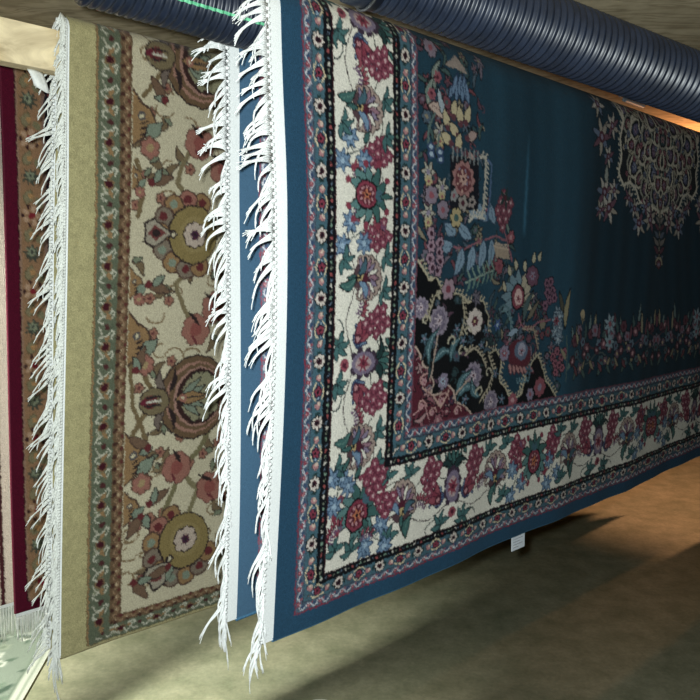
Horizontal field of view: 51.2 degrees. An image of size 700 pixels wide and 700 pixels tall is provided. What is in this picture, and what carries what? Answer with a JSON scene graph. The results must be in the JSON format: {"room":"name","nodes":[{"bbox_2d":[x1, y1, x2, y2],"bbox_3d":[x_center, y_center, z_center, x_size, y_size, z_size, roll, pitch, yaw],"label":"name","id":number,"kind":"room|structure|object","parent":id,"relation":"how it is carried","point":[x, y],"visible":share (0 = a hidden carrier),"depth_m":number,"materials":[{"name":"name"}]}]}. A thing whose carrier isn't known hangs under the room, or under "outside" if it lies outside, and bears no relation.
{"room":"store","nodes":[
{"label":"store","id":0,"kind":"room"},
{"bbox_2d":[0,0,699,131],"bbox_3d":[1.900,-1.034,3.371,10.400,0.100,12.300,0,5,0],"label":"ceiling","id":1,"kind":"structure","parent":0,"point":[677,20],"depth_m":1.89,"materials":[{"name":"brown wood"}]},
{"bbox_2d":[0,17,60,75],"bbox_3d":[0.643,-0.794,2.652,5.150,0.250,0.042,-5,7,-43],"label":"wooden beam","id":2,"kind":"structure","parent":1,"relation":"attached to","point":[23,45],"depth_m":1.44,"materials":[{"name":"brown wood"}]},
{"bbox_2d":[27,69,48,92],"bbox_3d":[-0.627,-0.542,1.471,0.012,0.041,0.043,4,7,41],"label":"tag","id":3,"kind":"object","parent":2,"relation":"hanging from","point":[39,81],"visible":1,"depth_m":1.47,"materials":[{"name":"white paper"}]},
{"bbox_2d":[25,12,226,699],"bbox_3d":[0.755,-0.077,2.817,3.913,1.447,0.094,-5,7,-43],"label":"oriental rug","id":4,"kind":"object","parent":2,"relation":"hanging from","point":[135,516],"visible":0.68,"depth_m":1.60,"materials":[{"name":"fabric"}]},
{"bbox_2d":[74,0,264,51],"bbox_3d":[1.185,-0.793,2.629,4.400,0.248,0.127,-5,7,-43],"label":"pipe","id":5,"kind":"object","parent":1,"relation":"hanging from","point":[211,20],"visible":0.08,"depth_m":1.24,"materials":[{"name":"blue plastic"}]},
{"bbox_2d":[340,0,699,122],"bbox_3d":[0.943,-0.564,1.597,2.086,0.520,0.134,-2,6,-25],"label":"pipe","id":6,"kind":"object","parent":1,"relation":"hanging from","point":[573,40],"visible":1,"depth_m":1.30,"materials":[{"name":"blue plastic"}]},
{"bbox_2d":[619,96,644,107],"bbox_3d":[1.029,-0.903,2.644,0.150,0.032,0.044,-5,7,-43],"label":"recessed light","id":7,"kind":"object","parent":1,"relation":"in","point":[637,104],"visible":0.46,"depth_m":2.63,"materials":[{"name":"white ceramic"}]},
{"bbox_3d":[0.262,-0.841,2.835,3.551,0.189,3.337,0,5,0],"label":"wooden beam","id":8,"kind":"structure","parent":1,"relation":"attached to","visible":0},
{"bbox_2d":[0,65,52,640],"bbox_3d":[0.455,-0.107,3.082,3.645,1.552,0.063,-5,7,-43],"label":"oriental rug","id":9,"kind":"object","parent":8,"relation":"hanging from","point":[20,101],"visible":0.08,"depth_m":1.85,"materials":[{"name":"fabric"}]},
{"bbox_3d":[0.107,-0.856,2.999,3.551,0.189,3.337,0,5,0],"label":"wooden beam","id":10,"kind":"structure","parent":1,"relation":"attached to","visible":0},
{"bbox_2d":[0,119,34,643],"bbox_3d":[-1.044,0.031,1.996,0.370,1.634,0.060,-5,7,-44],"label":"oriental rug","id":11,"kind":"object","parent":10,"relation":"hanging from","point":[6,570],"visible":0.29,"depth_m":2.06,"materials":[{"name":"fabric"}]},
{"bbox_2d":[25,456,699,699],"bbox_3d":[1.900,1.108,3.563,10.400,0.100,12.300,0,5,0],"label":"floor","id":12,"kind":"structure","parent":0,"point":[601,600],"depth_m":2.86,"materials":[{"name":"concrete"}]},
{"bbox_2d":[0,605,51,699],"bbox_3d":[-1.893,1.073,3.314,1.400,0.012,2.700,-1,5,-7],"label":"rug","id":13,"kind":"object","parent":12,"relation":"on","point":[15,683],"visible":0.03,"depth_m":2.64,"materials":[{"name":"fabric"}]},
{"bbox_2d":[191,0,699,691],"bbox_3d":[0.933,-0.111,2.460,3.266,1.349,0.179,-5,7,-43],"label":"oriental rug","id":14,"kind":"object","parent":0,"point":[461,286],"visible":1,"depth_m":1.62,"materials":[{"name":"fabric"}]}
]}

